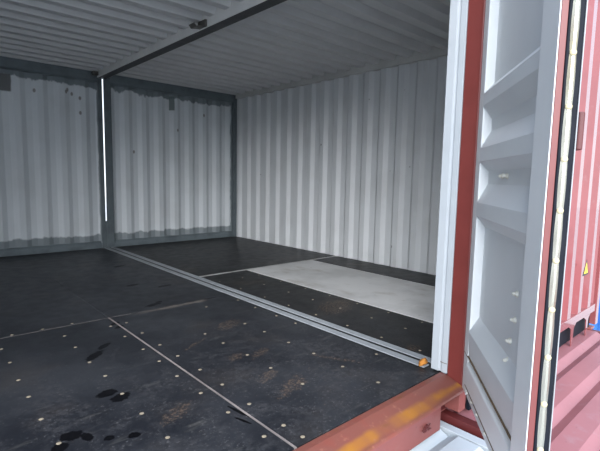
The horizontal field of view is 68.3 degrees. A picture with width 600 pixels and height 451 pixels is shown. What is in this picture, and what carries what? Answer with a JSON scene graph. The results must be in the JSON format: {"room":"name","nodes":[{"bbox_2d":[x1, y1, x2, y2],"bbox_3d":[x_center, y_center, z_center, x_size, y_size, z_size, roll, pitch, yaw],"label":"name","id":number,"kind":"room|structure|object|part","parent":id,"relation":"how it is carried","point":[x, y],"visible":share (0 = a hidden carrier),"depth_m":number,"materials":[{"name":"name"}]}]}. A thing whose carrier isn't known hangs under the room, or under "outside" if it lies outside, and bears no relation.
{"room":"shipping container interior","nodes":[
{"label":"shipping container interior","id":0,"kind":"room"},
{"bbox_2d":[0,68,231,248],"bbox_3d":[-2.981,-0.978,6.782,4.750,2.470,0.039,-4,8,-42],"label":"wall","id":1,"kind":"structure","parent":0,"point":[50,194],"depth_m":6.80,"materials":[{"name":"metal"}]},
{"bbox_2d":[0,56,96,82],"bbox_3d":[-3.862,-2.170,5.801,2.270,0.215,0.100,-4,8,-42],"label":"trim","id":2,"kind":"structure","parent":1,"relation":"attached to","point":[5,62],"depth_m":6.08,"materials":[{"name":"grey metal"}]},
{"bbox_2d":[0,241,101,256],"bbox_3d":[-3.918,0.359,6.081,2.270,0.105,0.080,-4,8,-42],"label":"baseboard","id":3,"kind":"structure","parent":1,"relation":"attached to","point":[6,252],"depth_m":6.33,"materials":[{"name":"grey metal"}]},
{"bbox_2d":[91,71,98,75],"bbox_3d":[-2.996,-2.224,6.457,0.078,0.055,0.080,-4,8,-42],"label":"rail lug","id":4,"kind":"object","parent":1,"relation":"attached to","point":[94,73],"visible":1,"depth_m":6.43,"materials":[{"name":"metal"}]},
{"bbox_2d":[97,78,105,248],"bbox_3d":[-2.999,-0.883,6.691,0.062,2.780,0.020,-4,8,-42],"label":"trim","id":5,"kind":"structure","parent":1,"relation":"attached to","point":[99,80],"depth_m":6.67,"materials":[{"name":"grey metal"}]},
{"bbox_2d":[106,221,107,247],"bbox_3d":[-2.989,0.148,6.830,0.019,0.440,0.010,-4,8,-42],"label":"trim","id":6,"kind":"structure","parent":1,"relation":"attached to","point":[106,221],"depth_m":6.83,"materials":[{"name":"grey metal"}]},
{"bbox_2d":[103,77,114,248],"bbox_3d":[-2.921,-0.889,6.762,0.108,2.780,0.020,-4,8,-42],"label":"trim","id":7,"kind":"structure","parent":1,"relation":"attached to","point":[106,82],"depth_m":6.74,"materials":[{"name":"grey metal"}]},
{"bbox_2d":[111,75,233,102],"bbox_3d":[-2.041,-2.312,7.449,2.270,0.215,0.100,-4,8,-42],"label":"trim","id":8,"kind":"structure","parent":1,"relation":"attached to","point":[116,80],"depth_m":7.29,"materials":[{"name":"grey metal"}]},
{"bbox_2d":[115,231,232,246],"bbox_3d":[-2.097,0.217,7.730,2.270,0.105,0.080,-4,8,-42],"label":"baseboard","id":9,"kind":"structure","parent":1,"relation":"attached to","point":[185,237],"depth_m":7.59,"materials":[{"name":"grey metal"}]},
{"bbox_2d":[97,0,287,78],"bbox_3d":[-1.080,-1.997,4.427,0.012,0.155,5.800,-4,8,-42],"label":"trim","id":10,"kind":"structure","parent":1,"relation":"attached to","point":[236,7],"depth_m":4.57,"materials":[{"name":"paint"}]},
{"bbox_2d":[232,95,236,236],"bbox_3d":[-1.239,-1.028,8.345,0.110,2.780,0.110,-4,8,-42],"label":"trim","id":11,"kind":"structure","parent":1,"relation":"attached to","point":[234,104],"depth_m":8.28,"materials":[{"name":"grey metal"}]},
{"bbox_2d":[111,247,430,362],"bbox_3d":[-1.049,0.598,4.857,0.060,0.007,5.650,-4,8,-42],"label":"trim","id":12,"kind":"structure","parent":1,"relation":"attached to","point":[388,345],"depth_m":3.68,"materials":[{"name":"grey paint"}]},
{"bbox_2d":[105,247,445,374],"bbox_3d":[-1.121,0.604,4.792,0.060,0.007,5.650,-4,8,-42],"label":"trim","id":13,"kind":"structure","parent":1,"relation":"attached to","point":[354,339],"depth_m":3.58,"materials":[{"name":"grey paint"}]},
{"bbox_2d":[418,358,427,365],"bbox_3d":[0.761,0.840,2.731,0.086,0.038,0.046,-4,8,-42],"label":"scrap","id":14,"kind":"object","parent":13,"relation":"on","point":[423,361],"visible":1,"depth_m":2.71,"materials":[{"name":"orange"}]},
{"bbox_2d":[0,0,243,70],"bbox_3d":[-1.934,-1.968,3.677,2.275,0.065,5.840,-4,8,-42],"label":"ceiling","id":15,"kind":"structure","parent":0,"point":[90,35],"depth_m":4.54,"materials":[{"name":"grey paint"}]},
{"bbox_2d":[189,19,206,29],"bbox_3d":[-0.979,-1.922,4.215,0.131,0.084,0.140,-4,8,-42],"label":"bracket","id":16,"kind":"object","parent":15,"relation":"attached to","point":[203,23],"visible":1,"depth_m":4.20,"materials":[{"name":"metal"}]},
{"bbox_2d":[0,236,435,450],"bbox_3d":[-1.981,0.751,3.983,7.260,0.152,5.850,-4,8,-42],"label":"floor","id":17,"kind":"structure","parent":0,"point":[101,349],"depth_m":2.98,"materials":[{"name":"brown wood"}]},
{"bbox_2d":[117,0,450,94],"bbox_3d":[-0.118,-2.110,5.320,2.359,0.065,5.840,-4,8,-42],"label":"ceiling","id":18,"kind":"structure","parent":0,"point":[294,40],"depth_m":5.01,"materials":[{"name":"grey paint"}]},
{"bbox_2d":[236,56,447,274],"bbox_3d":[0.730,-0.813,6.246,0.047,2.620,5.820,-4,8,-42],"label":"wall","id":19,"kind":"structure","parent":0,"point":[350,167],"depth_m":6.25,"materials":[{"name":"grey metal"}]},
{"bbox_2d":[236,46,447,98],"bbox_3d":[0.757,-2.148,6.089,0.090,0.140,5.800,-4,8,-42],"label":"trim","id":20,"kind":"structure","parent":19,"relation":"attached to","point":[435,52],"depth_m":6.02,"materials":[{"name":"grey paint"}]},
{"bbox_2d":[560,0,599,346],"bbox_3d":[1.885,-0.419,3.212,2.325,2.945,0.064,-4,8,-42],"label":"shipping container","id":21,"kind":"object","parent":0,"point":[584,223],"depth_m":3.60,"materials":[{"name":"red metal"}]},
{"bbox_2d":[293,372,465,450],"bbox_3d":[-0.869,1.123,0.990,4.852,0.199,0.181,-4,8,-42],"label":"door sill","id":22,"kind":"structure","parent":21,"relation":"attached to","point":[407,419],"depth_m":2.18,"materials":[{"name":"orange paint"}]},
{"bbox_3d":[-0.942,1.158,0.845,4.545,0.142,0.032,-4,8,-42],"label":"plate","id":23,"kind":"part","parent":22,"relation":"part of","materials":[{"name":"orange paint"}]},
{"bbox_2d":[431,0,468,373],"bbox_3d":[0.874,-0.434,2.529,0.046,2.629,0.105,-4,8,-42],"label":"post","id":24,"kind":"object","parent":21,"relation":"attached to","point":[458,21],"depth_m":2.53,"materials":[{"name":"white metal"}]},
{"bbox_2d":[447,0,485,385],"bbox_3d":[0.966,-0.448,2.475,0.100,2.765,0.094,-4,8,-42],"label":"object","id":25,"kind":"structure","parent":21,"relation":"attached to","point":[476,8],"depth_m":2.46,"materials":[{"name":"red paint"}]},
{"bbox_2d":[462,0,587,450],"bbox_3d":[0.896,-0.331,1.815,0.140,2.620,1.114,2,6,10],"label":"door","id":26,"kind":"structure","parent":21,"relation":"in","point":[531,123],"depth_m":1.64,"materials":[{"name":"grey paint"}]},
{"bbox_3d":[0.853,0.823,1.975,0.064,0.160,0.799,2,6,10],"label":"rail","id":27,"kind":"part","parent":26,"relation":"part of","materials":[{"name":"grey metal"}]},
{"bbox_3d":[0.874,-0.397,1.844,0.050,2.293,0.799,2,6,10],"label":"panel","id":28,"kind":"part","parent":26,"relation":"part of","materials":[{"name":"grey paint"}]},
{"bbox_2d":[466,316,589,409],"bbox_3d":[1.847,0.936,3.371,2.325,0.164,0.020,-4,8,-42],"label":"trim","id":29,"kind":"structure","parent":21,"relation":"attached to","point":[579,327],"depth_m":3.76,"materials":[{"name":"black metal"}]},
{"bbox_3d":[1.861,0.821,3.346,2.325,0.070,0.064,-4,8,-42],"label":"rail","id":30,"kind":"part","parent":21,"relation":"part of","materials":[{"name":"metal"}]},
{"bbox_2d":[589,236,599,324],"bbox_3d":[2.749,-0.521,4.051,0.080,2.890,0.171,-4,8,-42],"label":"trim","id":31,"kind":"structure","parent":21,"relation":"attached to","point":[593,319],"depth_m":4.10,"materials":[{"name":"red paint"}]},
{"label":"outside","id":32,"kind":"structure","parent":0,"visible":0},
{"bbox_3d":[0.840,3.785,2.965,160.000,0.149,160.000,-4,8,-42],"label":"ground","id":33,"kind":"structure","parent":32,"visible":0},
{"bbox_2d":[410,420,488,450],"bbox_3d":[0.023,2.493,1.849,2.275,2.625,12.100,-4,8,-42],"label":"shipping container","id":34,"kind":"object","parent":33,"relation":"on","point":[449,437],"visible":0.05,"depth_m":2.34,"materials":[{"name":"white metal"}]},
{"bbox_3d":[0.867,1.175,2.456,0.060,0.078,12.100,-4,8,-42],"label":"rail","id":35,"kind":"part","parent":34,"relation":"part of","materials":[{"name":"white metal"}]},
{"bbox_2d":[440,329,599,450],"bbox_3d":[1.823,2.342,3.478,2.540,2.645,12.100,-4,8,-42],"label":"shipping container","id":36,"kind":"object","parent":33,"relation":"on","point":[576,411],"visible":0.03,"depth_m":2.76,"materials":[{"name":"red metal"}]},
{"bbox_3d":[0.930,1.154,2.511,0.060,0.110,12.100,-4,8,-42],"label":"rail","id":37,"kind":"part","parent":36,"relation":"part of","materials":[{"name":"red metal"}]},
{"bbox_2d":[589,300,599,330],"bbox_3d":[3.280,0.518,14.316,2.400,4.000,12.000,-4,8,-42],"label":"shipping container","id":38,"kind":"object","parent":33,"relation":"on","point":[597,325],"visible":0.02,"depth_m":9.35,"materials":[{"name":"blue paint"}]}
]}

